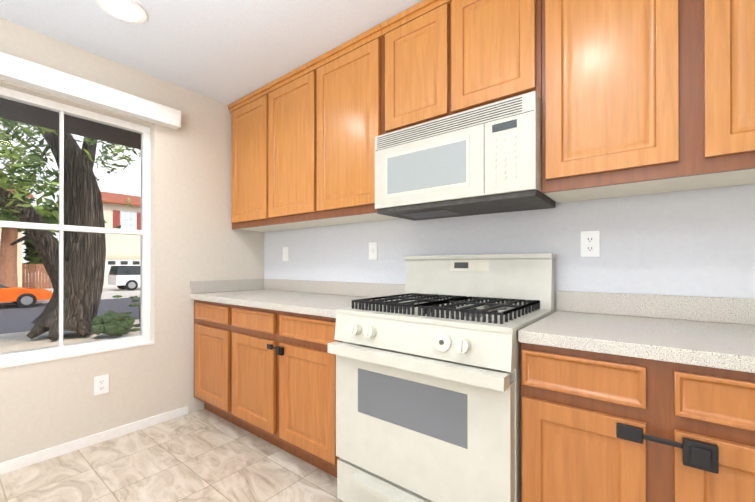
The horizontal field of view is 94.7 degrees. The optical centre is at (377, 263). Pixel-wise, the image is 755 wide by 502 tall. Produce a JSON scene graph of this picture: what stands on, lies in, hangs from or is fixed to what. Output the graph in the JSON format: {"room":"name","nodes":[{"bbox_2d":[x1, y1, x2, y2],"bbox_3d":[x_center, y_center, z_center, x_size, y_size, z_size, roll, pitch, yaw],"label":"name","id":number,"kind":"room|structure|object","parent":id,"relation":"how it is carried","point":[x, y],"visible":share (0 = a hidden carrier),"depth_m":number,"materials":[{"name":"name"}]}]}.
{"room":"kitchen","nodes":[
{"label":"kitchen","id":0,"kind":"room"},
{"bbox_2d":[0,18,263,462],"bbox_3d":[-2.476,-0.048,1.387,0.150,2.540,4.550,0,0,38],"label":"wall","id":1,"kind":"structure","parent":0,"point":[194,236],"depth_m":2.46,"materials":[{"name":"beige paint"}]},
{"bbox_2d":[0,98,140,148],"bbox_3d":[-2.812,-1.157,1.683,0.720,0.240,7.500,0,0,38],"label":"eave","id":2,"kind":"object","parent":1,"relation":"attached to","point":[127,138],"depth_m":2.56},
{"bbox_2d":[0,86,150,362],"bbox_3d":[-2.216,-0.215,1.764,0.059,1.523,1.865,0,0,38],"label":"window","id":3,"kind":"structure","parent":1,"relation":"in","point":[61,109],"depth_m":2.19,"materials":[{"name":"white paint"}]},
{"bbox_2d":[0,341,154,368],"bbox_3d":[-2.169,0.552,1.726,0.096,0.012,1.865,0,0,38],"label":"window sill","id":4,"kind":"structure","parent":1,"relation":"attached to","point":[52,357],"depth_m":2.10,"materials":[{"name":"white paint"}]},
{"bbox_2d":[0,52,180,129],"bbox_3d":[-2.192,-1.041,1.552,0.095,0.122,2.455,0,0,38],"label":"blind valance","id":5,"kind":"object","parent":1,"relation":"attached to","point":[20,71],"visible":1,"depth_m":2.07,"materials":[{"name":"white paint"}]},
{"bbox_2d":[0,406,187,474],"bbox_3d":[-2.558,1.091,1.143,0.015,0.062,3.710,0,0,38],"label":"baseboard","id":6,"kind":"structure","parent":1,"relation":"attached to","point":[41,456],"depth_m":2.12,"materials":[{"name":"white paint"}]},
{"bbox_2d":[94,374,108,395],"bbox_3d":[-1.744,0.764,2.197,0.008,0.117,0.074,0,0,38],"label":"outlet","id":7,"kind":"object","parent":1,"relation":"attached to","point":[101,384],"visible":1,"depth_m":2.19,"materials":[{"name":"white plastic"}]},
{"bbox_2d":[0,409,343,501],"bbox_3d":[-0.555,1.168,-0.015,4.600,0.100,4.400,0,0,38],"label":"floor","id":8,"kind":"structure","parent":0,"point":[203,455],"depth_m":1.87,"materials":[{"name":"tile"}]},
{"bbox_2d":[194,300,229,421],"bbox_3d":[-0.996,0.698,2.707,0.556,0.856,0.638,0,0,38],"label":"base cabinet","id":9,"kind":"object","parent":8,"relation":"on","point":[211,319],"depth_m":2.44,"materials":[{"name":"brown wood"}]},
{"bbox_2d":[190,279,404,317],"bbox_3d":[-0.596,0.198,2.393,1.576,0.135,0.644,0,0,38],"label":"countertop","id":10,"kind":"structure","parent":9,"relation":"on","point":[322,298],"depth_m":2.44,"materials":[{"name":"stone"}]},
{"bbox_2d":[230,304,342,477],"bbox_3d":[-0.374,0.696,2.223,1.020,0.856,0.638,0,0,38],"label":"base cabinet","id":11,"kind":"object","parent":8,"relation":"on","point":[268,375],"depth_m":1.93,"materials":[{"name":"brown wood"}]},
{"bbox_2d":[328,253,554,501],"bbox_3d":[0.306,0.536,1.609,0.803,1.171,0.722,0,0,38],"label":"stove","id":12,"kind":"object","parent":8,"relation":"on","point":[428,386],"visible":1,"depth_m":1.37,"materials":[{"name":"white metal"}]},
{"bbox_2d":[521,343,754,501],"bbox_3d":[1.066,0.693,1.087,1.031,0.857,0.664,0,0,38],"label":"base cabinet","id":13,"kind":"object","parent":8,"relation":"on","point":[599,427],"visible":0.96,"depth_m":0.98,"materials":[{"name":"brown wood"}]},
{"bbox_2d":[518,291,754,372],"bbox_3d":[1.073,0.194,1.097,1.031,0.135,0.644,0,0,38],"label":"countertop","id":14,"kind":"structure","parent":13,"relation":"on","point":[716,332],"depth_m":1.19,"materials":[{"name":"stone"}]},
{"bbox_2d":[0,0,422,104],"bbox_3d":[-0.555,-1.372,-0.007,4.900,0.100,4.700,0,0,38],"label":"ceiling","id":15,"kind":"structure","parent":0,"point":[227,52],"depth_m":1.98,"materials":[{"name":"paint"}]},
{"bbox_2d":[96,0,146,22],"bbox_3d":[-1.306,-1.308,1.780,0.210,0.017,0.210,0,0,38],"label":"recessed light","id":16,"kind":"object","parent":15,"relation":"in","point":[131,11],"visible":0.92,"depth_m":1.78,"materials":[{"name":"white glass"}]},
{"bbox_2d":[264,184,754,311],"bbox_3d":[0.841,-0.046,1.785,4.900,2.540,0.150,0,0,38],"label":"wall","id":17,"kind":"structure","parent":0,"point":[698,242],"depth_m":1.59,"materials":[{"name":"paint"}]},
{"bbox_2d":[228,84,299,231],"bbox_3d":[-0.914,-0.799,2.840,0.529,1.017,0.333,0,0,38],"label":"upper cabinet","id":18,"kind":"object","parent":17,"relation":"attached to","point":[249,114],"depth_m":2.69,"materials":[{"name":"brown wood"}]},
{"bbox_2d":[283,247,288,260],"bbox_3d":[-0.780,-0.083,2.944,0.074,0.117,0.010,0,0,38],"label":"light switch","id":19,"kind":"object","parent":17,"relation":"attached to","point":[285,253],"visible":1,"depth_m":2.94,"materials":[{"name":"white plastic"}]},
{"bbox_2d":[268,58,339,227],"bbox_3d":[-0.502,-0.800,2.520,0.515,1.017,0.333,0,0,38],"label":"upper cabinet","id":20,"kind":"object","parent":17,"relation":"attached to","point":[303,145],"depth_m":2.38,"materials":[{"name":"brown wood"}]},
{"bbox_2d":[316,24,400,223],"bbox_3d":[-0.087,-0.801,2.197,0.536,1.017,0.333,0,0,38],"label":"upper cabinet","id":21,"kind":"object","parent":17,"relation":"attached to","point":[349,76],"depth_m":2.06,"materials":[{"name":"brown wood"}]},
{"bbox_2d":[369,242,376,259],"bbox_3d":[-0.032,-0.088,2.362,0.074,0.117,0.010,0,0,38],"label":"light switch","id":22,"kind":"object","parent":17,"relation":"attached to","point":[372,250],"visible":1,"depth_m":2.36,"materials":[{"name":"white plastic"}]},
{"bbox_2d":[381,0,541,133],"bbox_3d":[0.439,-0.995,1.782,0.802,0.633,0.345,0,0,38],"label":"upper cabinet","id":23,"kind":"object","parent":17,"relation":"attached to","point":[443,58],"visible":0.71,"depth_m":1.63,"materials":[{"name":"brown wood"}]},
{"bbox_2d":[375,91,555,220],"bbox_3d":[0.422,-0.471,1.758,0.800,0.408,0.401,0,0,38],"label":"over-the-range microwave","id":24,"kind":"object","parent":23,"relation":"attached to","point":[485,159],"visible":1,"depth_m":1.55,"materials":[{"name":"white plastic"}]},
{"bbox_2d":[581,231,599,256],"bbox_3d":[0.969,-0.091,1.585,0.074,0.117,0.008,0,0,38],"label":"electrical outlet","id":25,"kind":"object","parent":17,"relation":"attached to","point":[590,243],"visible":1,"depth_m":1.58,"materials":[{"name":"white plastic"}]},
{"bbox_2d":[541,0,754,202],"bbox_3d":[1.125,-0.803,1.249,0.931,1.021,0.345,0,0,38],"label":"upper cabinet","id":26,"kind":"object","parent":17,"relation":"attached to","point":[641,97],"visible":1,"depth_m":1.21,"materials":[{"name":"brown wood"}]},
{"label":"outside","id":27,"kind":"structure","parent":0,"visible":0},
{"bbox_2d":[0,297,139,333],"bbox_3d":[-13.062,1.937,12.489,11.500,0.001,120.000,0,0,38],"label":"street","id":28,"kind":"structure","parent":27,"point":[19,313],"depth_m":13.88,"materials":[{"name":"grey asphalt"}]},
{"bbox_2d":[0,284,51,307],"bbox_3d":[-17.097,1.259,14.877,1.840,1.368,4.465,0,0,38],"label":"car","id":29,"kind":"object","parent":28,"relation":"on","point":[29,295],"depth_m":15.36,"materials":[{"name":"orange metal"}]},
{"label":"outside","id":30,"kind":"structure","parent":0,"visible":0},
{"bbox_2d":[0,275,139,305],"bbox_3d":[-40.895,2.045,34.119,59.000,0.320,120.000,0,0,38],"label":"sidewalk","id":31,"kind":"structure","parent":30,"point":[108,292],"depth_m":21.65,"materials":[{"name":"concrete"}]},
{"bbox_2d":[0,184,33,286],"bbox_3d":[-33.128,-2.201,20.497,11.000,8.080,17.000,0,0,38],"label":"house","id":32,"kind":"structure","parent":31,"relation":"on","point":[19,264],"depth_m":23.64,"materials":[{"name":"beige paint"}]},
{"bbox_2d":[22,264,52,288],"bbox_3d":[-24.742,0.928,26.381,0.070,1.855,3.500,0,0,38],"label":"fence","id":33,"kind":"object","parent":31,"relation":"on","point":[33,277],"depth_m":25.68,"materials":[{"name":"brown wood"}]},
{"bbox_2d":[0,167,132,286],"bbox_3d":[-24.934,-1.796,22.546,19.174,7.280,10.727,0,0,38],"label":"tree","id":34,"kind":"object","parent":31,"relation":"on","point":[10,251],"depth_m":18.60,"materials":[{"name":"green plant"}]},
{"bbox_2d":[54,191,140,287],"bbox_3d":[-21.592,-2.304,35.342,11.000,8.380,15.400,0,0,38],"label":"house","id":35,"kind":"structure","parent":31,"relation":"on","point":[128,214],"depth_m":28.30,"materials":[{"name":"beige paint"}]},
{"bbox_2d":[108,265,139,289],"bbox_3d":[-16.909,0.971,25.876,1.960,1.768,4.715,0,0,38],"label":"suv","id":36,"kind":"object","parent":31,"relation":"on","point":[123,281],"depth_m":24.05,"materials":[{"name":"white metal"}]},
{"bbox_2d":[0,319,139,353],"bbox_3d":[-4.835,1.617,6.096,9.340,0.560,80.000,0,0,38],"label":"gravel","id":37,"kind":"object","parent":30,"point":[39,341],"depth_m":6.14,"materials":[{"name":"beige gravel"}]},
{"bbox_2d":[0,118,140,339],"bbox_3d":[-5.442,-2.926,6.955,4.732,8.498,5.897,0,0,38],"label":"tree","id":38,"kind":"object","parent":37,"relation":"on","point":[81,276],"depth_m":6.23,"materials":[{"name":"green plant"}]},
{"bbox_2d":[90,295,139,336],"bbox_3d":[-4.425,0.930,6.206,1.483,0.789,0.938,0,0,38],"label":"bush","id":39,"kind":"object","parent":37,"relation":"on","point":[126,323],"depth_m":6.12,"materials":[{"name":"green plant"}]}
]}

